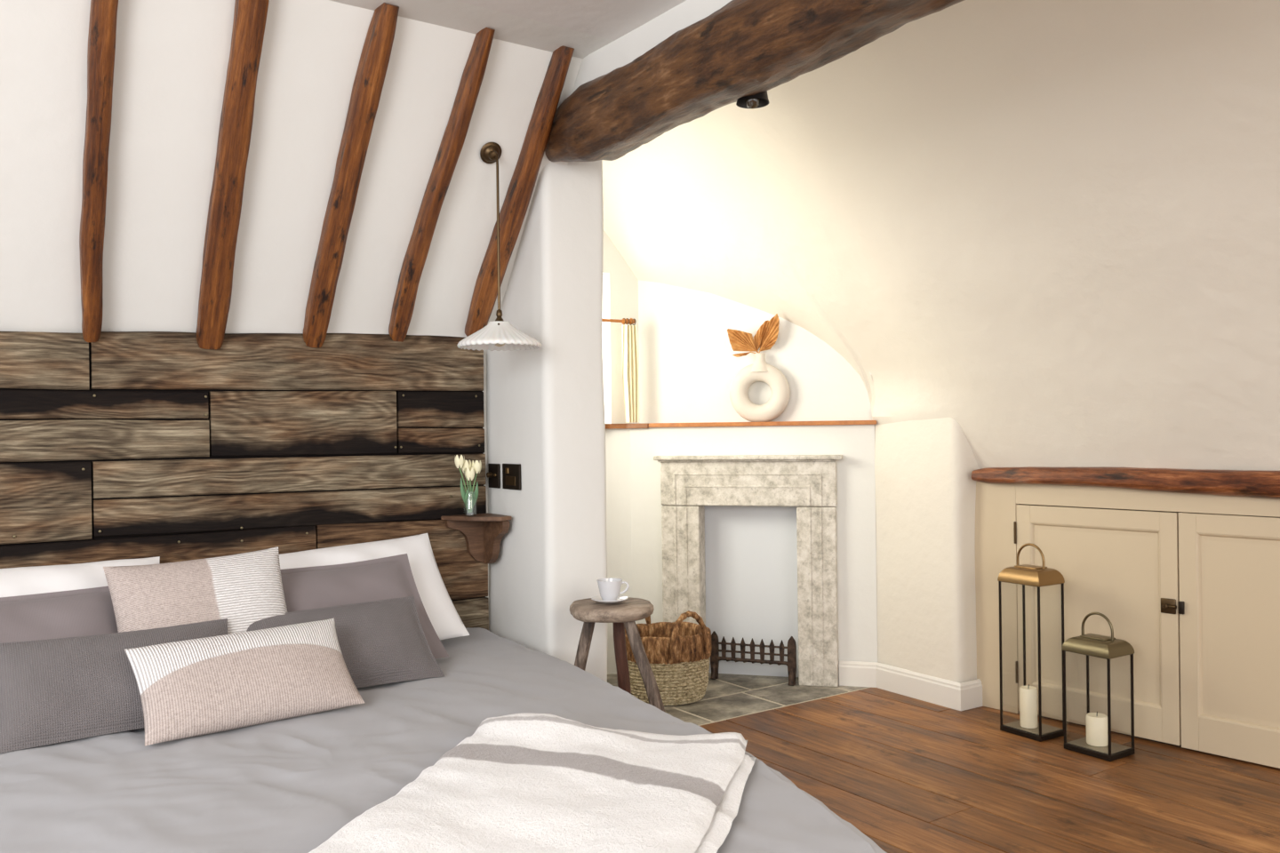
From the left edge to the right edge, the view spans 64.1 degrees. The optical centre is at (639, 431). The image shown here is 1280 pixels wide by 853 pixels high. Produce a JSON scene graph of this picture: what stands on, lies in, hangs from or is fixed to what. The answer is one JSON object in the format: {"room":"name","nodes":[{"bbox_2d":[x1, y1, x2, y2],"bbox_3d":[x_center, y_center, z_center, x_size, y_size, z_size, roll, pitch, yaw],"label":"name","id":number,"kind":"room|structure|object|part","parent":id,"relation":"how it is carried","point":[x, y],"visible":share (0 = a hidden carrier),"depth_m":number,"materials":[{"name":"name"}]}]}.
{"room":"bedroom","nodes":[
{"label":"bedroom","id":0,"kind":"room"},
{"bbox_2d":[0,0,614,355],"bbox_3d":[-1.581,-0.702,2.463,3.250,0.882,0.840,-1,0,-35],"label":"ceiling","id":1,"kind":"structure","parent":0,"point":[172,57],"depth_m":2.88,"materials":[{"name":"white paint"}]},
{"bbox_2d":[79,0,118,342],"bbox_3d":[-1.409,-0.714,2.654,0.063,0.922,0.690,-1,0,-33],"label":"rafter","id":2,"kind":"object","parent":1,"relation":"attached to","point":[103,13],"visible":1,"depth_m":2.63,"materials":[{"name":"brown wood"}]},
{"bbox_2d":[195,0,269,349],"bbox_3d":[-1.143,-0.713,2.844,0.087,0.929,0.696,-1,0,-33],"label":"rafter","id":3,"kind":"object","parent":1,"relation":"attached to","point":[250,16],"visible":1,"depth_m":2.81,"materials":[{"name":"brown wood"}]},
{"bbox_2d":[303,2,399,347],"bbox_3d":[-0.871,-0.725,3.027,0.075,0.913,0.684,-1,0,-37],"label":"rafter","id":4,"kind":"object","parent":1,"relation":"attached to","point":[376,52],"visible":1,"depth_m":2.98,"materials":[{"name":"brown wood"}]},
{"bbox_2d":[388,27,495,342],"bbox_3d":[-0.635,-0.742,3.180,0.066,0.885,0.664,-1,0,-39],"label":"rafter","id":5,"kind":"object","parent":1,"relation":"attached to","point":[456,130],"visible":0.99,"depth_m":3.14,"materials":[{"name":"brown wood"}]},
{"bbox_2d":[456,142,541,351],"bbox_3d":[-0.441,-0.581,3.187,0.261,0.645,0.261,-1,0,-35],"label":"pendant lamp","id":6,"kind":"object","parent":1,"relation":"hanging from","point":[499,335],"visible":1,"depth_m":3.18,"materials":[{"name":"white ceramic"}]},
{"bbox_3d":[-0.446,-0.619,3.189,0.019,0.488,0.009,-1,0,29],"label":"rod","id":7,"kind":"part","parent":6,"relation":"part of","materials":[{"name":"brown metal"}]},
{"bbox_3d":[-0.438,-0.299,3.187,0.261,0.080,0.261,-1,0,-35],"label":"lamp shade","id":8,"kind":"part","parent":6,"relation":"part of","materials":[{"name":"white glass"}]},
{"bbox_2d":[464,45,574,336],"bbox_3d":[-0.402,-0.750,3.339,0.076,0.872,0.655,-1,0,-40],"label":"rafter","id":9,"kind":"object","parent":1,"relation":"attached to","point":[514,209],"visible":0.97,"depth_m":3.30,"materials":[{"name":"brown wood"}]},
{"bbox_2d":[482,355,488,599],"bbox_3d":[-1.833,0.512,2.783,3.180,1.620,0.004,-1,0,-35],"label":"wall","id":10,"kind":"structure","parent":0,"point":[484,356],"depth_m":3.68,"materials":[{"name":"white paint"}]},
{"bbox_2d":[0,331,488,630],"bbox_3d":[-1.634,0.270,2.897,2.642,1.198,0.042,-1,0,-35],"label":"headboard","id":11,"kind":"object","parent":10,"relation":"attached to","point":[121,445],"visible":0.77,"depth_m":3.15,"materials":[{"name":"brown wood"}]},
{"bbox_2d":[440,512,511,564],"bbox_3d":[-0.558,0.381,3.513,0.182,0.176,0.190,-1,0,-35],"label":"shelf","id":12,"kind":"object","parent":11,"relation":"attached to","point":[483,533],"visible":1,"depth_m":3.56,"materials":[{"name":"brown wood"}]},
{"bbox_3d":[-0.559,0.300,3.513,0.182,0.014,0.190,-1,0,-35],"label":"shelf","id":13,"kind":"part","parent":12,"relation":"part of","materials":[{"name":"brown wood"}]},
{"bbox_3d":[-0.584,0.250,3.514,0.044,0.085,0.044,-1,0,-35],"label":"glass jar","id":14,"kind":"object","parent":12,"relation":"on","visible":0},
{"bbox_2d":[454,455,472,512],"bbox_3d":[-0.602,0.181,3.498,0.069,0.200,0.035,-1,0,-35],"label":"tulip","id":15,"kind":"object","parent":14,"relation":"in","point":[458,461],"visible":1,"depth_m":3.49,"materials":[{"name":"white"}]},
{"bbox_3d":[-0.597,0.204,3.503,0.051,0.155,0.005,-1,0,-41],"label":"stem","id":16,"kind":"part","parent":15,"relation":"part of","materials":[{"name":"green plant"}]},
{"bbox_2d":[461,460,473,512],"bbox_3d":[-0.593,0.190,3.510,0.040,0.181,0.036,-1,0,9],"label":"tulip","id":17,"kind":"object","parent":14,"relation":"in","point":[466,464],"visible":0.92,"depth_m":3.51,"materials":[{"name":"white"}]},
{"bbox_3d":[-0.589,0.212,3.512,0.019,0.137,0.005,-1,0,-14],"label":"stem","id":18,"kind":"part","parent":17,"relation":"part of","materials":[{"name":"green plant"}]},
{"bbox_2d":[464,467,474,511],"bbox_3d":[-0.583,0.203,3.498,0.036,0.156,0.045,-1,0,-35],"label":"tulip","id":19,"kind":"object","parent":14,"relation":"in","point":[468,474],"visible":1,"depth_m":3.49,"materials":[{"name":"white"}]},
{"bbox_3d":[-0.583,0.225,3.507,0.005,0.112,0.029,-1,0,-14],"label":"stem","id":20,"kind":"part","parent":19,"relation":"part of","materials":[{"name":"green plant"}]},
{"bbox_2d":[467,460,481,512],"bbox_3d":[-0.567,0.191,3.517,0.048,0.179,0.036,-1,0,-35],"label":"tulip","id":21,"kind":"object","parent":14,"relation":"in","point":[477,466],"visible":0.95,"depth_m":3.52,"materials":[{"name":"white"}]},
{"bbox_3d":[-0.575,0.213,3.517,0.032,0.135,0.005,-1,0,-13],"label":"stem","id":22,"kind":"part","parent":21,"relation":"part of","materials":[{"name":"green plant"}]},
{"bbox_2d":[486,160,607,682],"bbox_3d":[-0.717,-0.641,4.116,0.249,3.900,1.764,-1,0,-35],"label":"wall pillar","id":23,"kind":"structure","parent":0,"point":[545,405],"depth_m":3.41,"materials":[{"name":"white paint"}]},
{"bbox_2d":[486,464,500,488],"bbox_3d":[-0.524,0.159,3.620,0.027,0.086,0.078,-1,0,-35],"label":"light switch","id":24,"kind":"object","parent":23,"relation":"attached to","point":[493,475],"visible":1,"depth_m":3.61,"materials":[{"name":"black metal"}]},
{"bbox_3d":[-0.534,0.156,3.629,0.020,0.020,0.020,-1,0,-35],"label":"knob","id":25,"kind":"part","parent":24,"relation":"part of","materials":[{"name":"brown metal"}]},
{"bbox_2d":[502,464,521,490],"bbox_3d":[-0.443,0.157,3.517,0.012,0.088,0.124,-1,0,-35],"label":"wall socket","id":26,"kind":"object","parent":23,"relation":"attached to","point":[511,473],"visible":1,"depth_m":3.51,"materials":[{"name":"black metal"}]},
{"bbox_2d":[505,476,515,486],"bbox_3d":[-0.445,0.171,3.514,0.002,0.032,0.070,-1,0,-35],"label":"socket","id":27,"kind":"object","parent":26,"relation":"attached to","point":[510,481],"depth_m":3.51,"materials":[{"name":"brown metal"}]},
{"bbox_2d":[544,0,964,161],"bbox_3d":[1.030,-0.987,1.498,0.271,0.264,4.602,-1,0,-35],"label":"tie beam","id":28,"kind":"structure","parent":23,"relation":"attached to","point":[743,48],"depth_m":2.60,"materials":[{"name":"brown wood"}]},
{"bbox_2d":[736,91,769,108],"bbox_3d":[0.298,-0.932,2.713,0.088,0.152,0.088,-1,0,-35],"label":"spotlight","id":29,"kind":"object","parent":28,"relation":"attached to","point":[760,100],"visible":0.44,"depth_m":2.74,"materials":[{"name":"black metal"}]},
{"bbox_2d":[455,0,686,40],"bbox_3d":[-0.038,-1.160,0.252,3.250,0.001,4.600,-1,0,-35],"label":"ceiling","id":30,"kind":"structure","parent":0,"point":[612,20],"depth_m":2.82,"materials":[{"name":"white paint"}]},
{"bbox_2d":[601,230,639,423],"bbox_3d":[-0.614,-1.302,5.343,1.450,2.582,0.160,-1,0,-35],"label":"wall window","id":31,"kind":"structure","parent":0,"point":[620,284],"depth_m":5.59,"materials":[{"name":"white paint"}]},
{"bbox_2d":[601,318,636,325],"bbox_3d":[-0.500,-0.583,5.173,1.166,0.038,0.036,-1,0,-35],"label":"pole","id":32,"kind":"object","parent":31,"relation":"attached to","point":[631,321],"visible":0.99,"depth_m":5.45,"materials":[{"name":"brown wood"}]},
{"bbox_2d":[622,324,639,423],"bbox_3d":[-0.049,-0.306,5.488,0.098,0.522,0.034,-1,0,-35],"label":"curtain","id":33,"kind":"object","parent":32,"relation":"hanging from","point":[630,364],"visible":1,"depth_m":5.48,"materials":[{"name":"beige fabric"}]},
{"bbox_2d":[571,0,732,93],"bbox_3d":[1.039,-1.803,1.433,0.012,1.620,4.730,-1,0,-35],"label":"wall","id":34,"kind":"structure","parent":0,"point":[623,51],"depth_m":2.92,"materials":[{"name":"white paint"}]},
{"bbox_2d":[605,424,877,685],"bbox_3d":[0.026,0.641,5.244,2.278,1.318,0.502,-1,0,-7],"label":"wall","id":35,"kind":"structure","parent":0,"point":[634,541],"depth_m":5.31,"materials":[{"name":"white paint"}]},
{"bbox_2d":[605,423,648,429],"bbox_3d":[-0.455,-0.021,5.198,1.358,0.026,0.226,-1,0,-35],"label":"window sill","id":36,"kind":"structure","parent":35,"relation":"on","point":[642,425],"depth_m":5.43,"materials":[{"name":"brown wood"}]},
{"bbox_2d":[653,455,843,687],"bbox_3d":[0.568,0.710,5.300,0.968,1.167,0.200,-1,0,15],"label":"fireplace surround","id":37,"kind":"object","parent":35,"relation":"attached to","point":[807,483],"visible":0.86,"depth_m":5.21,"materials":[{"name":"stone"}]},
{"bbox_2d":[648,420,876,427],"bbox_3d":[0.641,-0.037,5.361,1.176,0.022,0.220,-1,0,15],"label":"mantel shelf","id":38,"kind":"object","parent":35,"relation":"attached to","point":[833,422],"visible":0.98,"depth_m":5.25,"materials":[{"name":"brown wood"}]},
{"bbox_2d":[729,352,790,422],"bbox_3d":[0.623,-0.226,5.324,0.308,0.356,0.131,-1,0,4],"label":"vase","id":39,"kind":"object","parent":38,"relation":"on","point":[759,371],"visible":1,"depth_m":5.29,"materials":[{"name":"beige ceramic"}]},
{"bbox_2d":[727,328,758,352],"bbox_3d":[0.540,-0.425,5.316,0.175,0.216,0.034,-1,0,3],"label":"palm","id":40,"kind":"object","parent":39,"relation":"in","point":[740,340],"visible":0.98,"depth_m":5.32,"materials":[{"name":"brown plant"}]},
{"bbox_2d":[732,352,756,357],"bbox_3d":[0.554,-0.365,5.318,0.149,0.097,0.036,-1,0,-2],"label":"palm","id":41,"kind":"object","parent":39,"relation":"in","point":[742,354],"visible":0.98,"depth_m":5.32,"materials":[{"name":"brown plant"}]},
{"bbox_2d":[753,320,768,351],"bbox_3d":[0.632,-0.447,5.332,0.091,0.258,0.032,-1,0,15],"label":"palm","id":42,"kind":"object","parent":39,"relation":"in","point":[757,337],"visible":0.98,"depth_m":5.33,"materials":[{"name":"brown plant"}]},
{"bbox_2d":[759,313,779,352],"bbox_3d":[0.669,-0.462,5.294,0.115,0.287,0.028,-1,0,24],"label":"palm","id":43,"kind":"object","parent":39,"relation":"in","point":[769,338],"visible":0.99,"depth_m":5.29,"materials":[{"name":"brown plant"}]},
{"bbox_2d":[839,660,982,711],"bbox_3d":[1.305,1.222,4.971,0.168,0.124,0.714,-1,0,-43],"label":"baseboard","id":44,"kind":"structure","parent":35,"relation":"attached to","point":[947,693],"depth_m":4.92,"materials":[{"name":"white paint"}]},
{"bbox_2d":[704,505,798,677],"bbox_3d":[0.582,0.833,5.354,0.535,0.920,0.110,-1,0,15],"label":"fireplace opening","id":45,"kind":"structure","parent":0,"point":[751,551],"depth_m":5.41,"materials":[{"name":"white paint"}]},
{"bbox_2d":[602,0,1279,471],"bbox_3d":[1.637,-1.145,2.894,2.471,2.850,6.683,-1,0,-40],"label":"wall","id":46,"kind":"structure","parent":0,"point":[1049,230],"depth_m":3.90,"materials":[{"name":"beige paint"}]},
{"bbox_2d":[638,280,871,423],"bbox_3d":[0.572,-0.427,5.418,1.303,0.840,0.001,-1,0,23],"label":"wall niche","id":47,"kind":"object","parent":46,"relation":"in","point":[688,367],"visible":0.78,"depth_m":5.49,"materials":[{"name":"white paint"}]},
{"bbox_2d":[607,672,1279,852],"bbox_3d":[0.240,1.322,1.597,6.600,0.051,7.160,-1,0,-35],"label":"floor","id":48,"kind":"structure","parent":0,"point":[912,775],"depth_m":3.78,"materials":[{"name":"brown wood"}]},
{"bbox_2d":[569,597,665,712],"bbox_3d":[-0.061,0.916,3.185,0.527,0.767,0.281,-1,0,-7],"label":"wooden stool","id":49,"kind":"object","parent":48,"relation":"on","point":[622,615],"visible":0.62,"depth_m":3.11,"materials":[{"name":"brown wood"}]},
{"bbox_3d":[-0.233,0.935,3.215,0.234,0.732,0.042,-1,0,29],"label":"leg","id":50,"kind":"part","parent":49,"relation":"part of","materials":[{"name":"brown wood"}]},
{"bbox_2d":[591,595,628,603],"bbox_3d":[-0.094,0.524,3.162,0.115,0.014,0.115,-1,0,-35],"label":"saucer","id":51,"kind":"object","parent":49,"relation":"on","point":[620,598],"visible":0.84,"depth_m":3.16,"materials":[{"name":"white ceramic"}]},
{"bbox_2d":[596,577,629,600],"bbox_3d":[-0.090,0.493,3.163,0.087,0.064,0.081,-1,0,-35],"label":"teacup","id":52,"kind":"object","parent":51,"relation":"on","point":[609,588],"visible":0.96,"depth_m":3.14,"materials":[{"name":"white ceramic"}]},
{"bbox_3d":[-0.048,0.484,3.157,0.030,0.041,0.007,-1,0,6],"label":"handle","id":53,"kind":"part","parent":52,"relation":"part of","materials":[{"name":"white ceramic"}]},
{"bbox_3d":[-0.091,0.555,3.171,0.260,0.044,0.262,-1,0,-35],"label":"seat","id":54,"kind":"part","parent":49,"relation":"part of","materials":[{"name":"brown wood"}]},
{"bbox_3d":[-0.041,0.933,3.259,0.042,0.729,0.156,-1,0,25],"label":"leg","id":55,"kind":"part","parent":49,"relation":"part of","materials":[{"name":"brown wood"}]},
{"bbox_3d":[0.083,0.931,3.111,0.267,0.734,0.042,-1,0,7],"label":"leg","id":56,"kind":"part","parent":49,"relation":"part of","materials":[{"name":"brown wood"}]},
{"bbox_2d":[624,610,711,705],"bbox_3d":[0.112,1.071,4.984,0.451,0.447,0.468,-1,0,-35],"label":"basket","id":57,"kind":"object","parent":48,"relation":"on","point":[678,653],"visible":0.71,"depth_m":4.81,"materials":[{"name":"brown wicker"}]},
{"bbox_3d":[-0.025,0.955,5.133,0.230,0.212,0.041,-1,0,-42],"label":"handle","id":58,"kind":"part","parent":57,"relation":"part of","materials":[{"name":"brown wicker"}]},
{"bbox_3d":[0.233,0.952,4.809,0.231,0.212,0.042,-1,0,-35],"label":"handle","id":59,"kind":"part","parent":57,"relation":"part of","materials":[{"name":"brown wicker"}]},
{"bbox_2d":[710,631,796,686],"bbox_3d":[0.587,1.170,5.287,0.453,0.249,0.122,-1,0,22],"label":"grate","id":60,"kind":"object","parent":48,"relation":"on","point":[715,659],"visible":0.98,"depth_m":5.26,"materials":[{"name":"metal"}]},
{"bbox_3d":[0.384,1.173,5.333,0.042,0.249,0.059,-1,0,22],"label":"post","id":61,"kind":"part","parent":60,"relation":"part of","materials":[{"name":"metal"}]},
{"bbox_3d":[0.581,1.185,5.272,0.411,0.018,0.018,-1,0,22],"label":"rail","id":62,"kind":"part","parent":60,"relation":"part of","materials":[{"name":"metal"}]},
{"bbox_3d":[0.581,1.145,5.272,0.411,0.011,0.011,-1,0,22],"label":"rail","id":63,"kind":"part","parent":60,"relation":"part of","materials":[{"name":"metal"}]},
{"bbox_3d":[0.580,1.106,5.272,0.411,0.011,0.011,-1,0,22],"label":"rail","id":64,"kind":"part","parent":60,"relation":"part of","materials":[{"name":"metal"}]},
{"bbox_3d":[0.767,1.168,5.182,0.042,0.249,0.059,-1,0,22],"label":"post","id":65,"kind":"part","parent":60,"relation":"part of","materials":[{"name":"metal"}]},
{"bbox_2d":[871,376,979,683],"bbox_3d":[1.413,0.408,5.003,0.274,1.750,0.570,-1,0,-35],"label":"wall pier","id":66,"kind":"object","parent":48,"relation":"on","point":[925,489],"visible":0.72,"depth_m":4.86,"materials":[{"name":"beige paint"}]},
{"bbox_2d":[997,543,1064,742],"bbox_3d":[1.659,0.878,4.332,0.170,0.803,0.206,-1,0,-32],"label":"lantern","id":67,"kind":"object","parent":48,"relation":"on","point":[1024,575],"visible":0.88,"depth_m":4.29,"materials":[{"name":"black metal"}]},
{"bbox_3d":[1.543,0.950,4.372,0.008,0.618,0.008,-1,0,-32],"label":"post","id":68,"kind":"part","parent":67,"relation":"part of","materials":[{"name":"black metal"}]},
{"bbox_3d":[1.675,0.948,4.455,0.008,0.618,0.008,-1,0,-32],"label":"post","id":69,"kind":"part","parent":67,"relation":"part of","materials":[{"name":"black metal"}]},
{"bbox_2d":[1019,684,1037,728],"bbox_3d":[1.647,1.163,4.332,0.070,0.178,0.070,-1,0,-35],"label":"candle","id":70,"kind":"object","parent":67,"relation":"on","point":[1028,694],"visible":1,"depth_m":4.30,"materials":[{"name":"beige wax"}]},
{"bbox_3d":[1.655,0.528,4.332,0.010,0.103,0.138,-1,0,-32],"label":"handle","id":71,"kind":"part","parent":67,"relation":"part of","materials":[{"name":"gold metal"}]},
{"bbox_3d":[1.664,1.255,4.332,0.146,0.004,0.182,-1,0,-32],"label":"plate","id":72,"kind":"part","parent":67,"relation":"part of","materials":[{"name":"beige metal"}]},
{"bbox_3d":[1.645,0.948,4.209,0.008,0.618,0.008,-1,0,-32],"label":"post","id":73,"kind":"part","parent":67,"relation":"part of","materials":[{"name":"black metal"}]},
{"bbox_3d":[1.777,0.947,4.292,0.008,0.618,0.008,-1,0,-32],"label":"post","id":74,"kind":"part","parent":67,"relation":"part of","materials":[{"name":"black metal"}]},
{"bbox_2d":[1061,612,1135,761],"bbox_3d":[1.825,1.000,4.074,0.170,0.555,0.206,-1,0,-33],"label":"lantern","id":75,"kind":"object","parent":48,"relation":"on","point":[1108,648],"visible":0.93,"depth_m":4.03,"materials":[{"name":"black metal"}]},
{"bbox_3d":[1.708,1.069,4.112,0.008,0.376,0.008,-1,0,-33],"label":"post","id":76,"kind":"part","parent":75,"relation":"part of","materials":[{"name":"black metal"}]},
{"bbox_3d":[1.839,1.067,4.197,0.008,0.376,0.008,-1,0,-33],"label":"post","id":77,"kind":"part","parent":75,"relation":"part of","materials":[{"name":"black metal"}]},
{"bbox_2d":[1085,712,1108,746],"bbox_3d":[1.826,1.186,4.083,0.082,0.128,0.082,-1,0,-35],"label":"candle","id":78,"kind":"object","parent":75,"relation":"on","point":[1096,723],"visible":0.98,"depth_m":4.05,"materials":[{"name":"beige wax"}]},
{"bbox_3d":[1.823,0.774,4.074,0.010,0.103,0.138,-1,0,-33],"label":"handle","id":79,"kind":"part","parent":75,"relation":"part of","materials":[{"name":"gold metal"}]},
{"bbox_3d":[1.829,1.253,4.074,0.146,0.004,0.182,-1,0,-33],"label":"plate","id":80,"kind":"part","parent":75,"relation":"part of","materials":[{"name":"beige metal"}]},
{"bbox_3d":[1.813,1.067,3.951,0.008,0.376,0.008,-1,0,-33],"label":"post","id":81,"kind":"part","parent":75,"relation":"part of","materials":[{"name":"black metal"}]},
{"bbox_3d":[1.944,1.066,4.036,0.008,0.376,0.008,-1,0,-33],"label":"post","id":82,"kind":"part","parent":75,"relation":"part of","materials":[{"name":"black metal"}]},
{"bbox_2d":[974,480,1279,768],"bbox_3d":[2.294,0.743,3.946,0.092,1.060,2.320,-1,0,-40],"label":"base cabinet","id":83,"kind":"object","parent":48,"relation":"on","point":[1191,582],"visible":0.85,"depth_m":4.19,"materials":[{"name":"beige paint"}]},
{"bbox_3d":[1.934,0.767,4.358,0.014,0.722,0.560,-1,0,-40],"label":"panel","id":84,"kind":"part","parent":83,"relation":"part of","materials":[{"name":"beige paint"}]},
{"bbox_3d":[1.937,0.797,4.360,0.024,0.932,0.692,-1,0,-40],"label":"door","id":85,"kind":"part","parent":83,"relation":"part of","materials":[{"name":"beige paint"}]},
{"bbox_2d":[971,466,1279,499],"bbox_3d":[2.416,0.211,3.753,0.139,0.135,2.601,-1,0,-40],"label":"countertop","id":86,"kind":"structure","parent":83,"relation":"on","point":[1250,484],"depth_m":4.09,"materials":[{"name":"brown wood"}]},
{"bbox_3d":[2.389,0.793,3.828,0.024,0.937,0.692,-1,0,-40],"label":"door","id":87,"kind":"part","parent":83,"relation":"part of","materials":[{"name":"beige paint"}]},
{"bbox_3d":[2.386,0.763,3.826,0.014,0.727,0.560,-1,0,-40],"label":"panel","id":88,"kind":"part","parent":83,"relation":"part of","materials":[{"name":"beige paint"}]},
{"bbox_3d":[-0.592,1.035,2.063,1.690,0.545,2.256,-1,0,-35],"label":"bed","id":89,"kind":"object","parent":48,"relation":"on","visible":0},
{"bbox_2d":[0,627,887,852],"bbox_3d":[-0.604,0.815,2.057,1.902,0.294,2.547,-1,0,-35],"label":"duvet","id":90,"kind":"object","parent":89,"relation":"on","point":[286,786],"visible":0.63,"depth_m":2.04,"materials":[{"name":"grey fabric"}]},
{"bbox_2d":[0,586,118,643],"bbox_3d":[-1.540,0.548,2.452,0.640,0.274,0.294,-1,0,-35],"label":"pillow","id":91,"kind":"object","parent":90,"relation":"on","point":[88,612],"visible":0.32,"depth_m":2.55,"materials":[{"name":"grey fabric"}]},
{"bbox_2d":[0,556,159,597],"bbox_3d":[-1.642,0.530,2.651,0.781,0.325,0.301,-1,0,-35],"label":"pillow","id":92,"kind":"object","parent":90,"relation":"on","point":[51,579],"visible":0.19,"depth_m":2.75,"materials":[{"name":"white fabric"}]},
{"bbox_2d":[0,618,228,753],"bbox_3d":[-1.210,0.582,2.393,0.520,0.198,0.220,-1,0,-35],"label":"cushion","id":93,"kind":"object","parent":90,"relation":"on","point":[60,690],"visible":0.63,"depth_m":2.30,"materials":[{"name":"grey fabric"}]},
{"bbox_2d":[103,546,287,634],"bbox_3d":[-1.128,0.506,2.662,0.457,0.359,0.231,-1,0,-34],"label":"cushion","id":94,"kind":"object","parent":90,"relation":"on","point":[244,589],"visible":0.43,"depth_m":2.65,"materials":[{"name":"beige fabric"}]},
{"bbox_2d":[124,617,364,746],"bbox_3d":[-0.926,0.581,2.415,0.493,0.195,0.202,-1,0,-37],"label":"cushion","id":95,"kind":"object","parent":90,"relation":"on","point":[213,684],"visible":1,"depth_m":2.36,"materials":[{"name":"beige fabric"}]},
{"bbox_2d":[246,595,444,688],"bbox_3d":[-0.809,0.580,2.741,0.520,0.197,0.209,-1,0,-36],"label":"cushion","id":96,"kind":"object","parent":90,"relation":"on","point":[382,642],"visible":0.53,"depth_m":2.76,"materials":[{"name":"grey fabric"}]},
{"bbox_2d":[280,553,448,658],"bbox_3d":[-0.901,0.534,2.926,0.636,0.292,0.288,-1,0,-36],"label":"pillow","id":97,"kind":"object","parent":90,"relation":"on","point":[390,577],"visible":0.32,"depth_m":3.01,"materials":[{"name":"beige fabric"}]},
{"bbox_2d":[279,533,469,639],"bbox_3d":[-0.912,0.522,3.160,0.711,0.347,0.281,-1,0,-39],"label":"pillow","id":98,"kind":"object","parent":90,"relation":"on","point":[444,617],"visible":0.24,"depth_m":3.25,"materials":[{"name":"white fabric"}]},
{"bbox_2d":[308,712,755,852],"bbox_3d":[-0.172,0.642,1.669,0.616,0.080,1.071,-1,0,14],"label":"throw blanket","id":99,"kind":"object","parent":90,"relation":"on","point":[524,782],"visible":1,"depth_m":1.78,"materials":[{"name":"fabric"}]}
]}

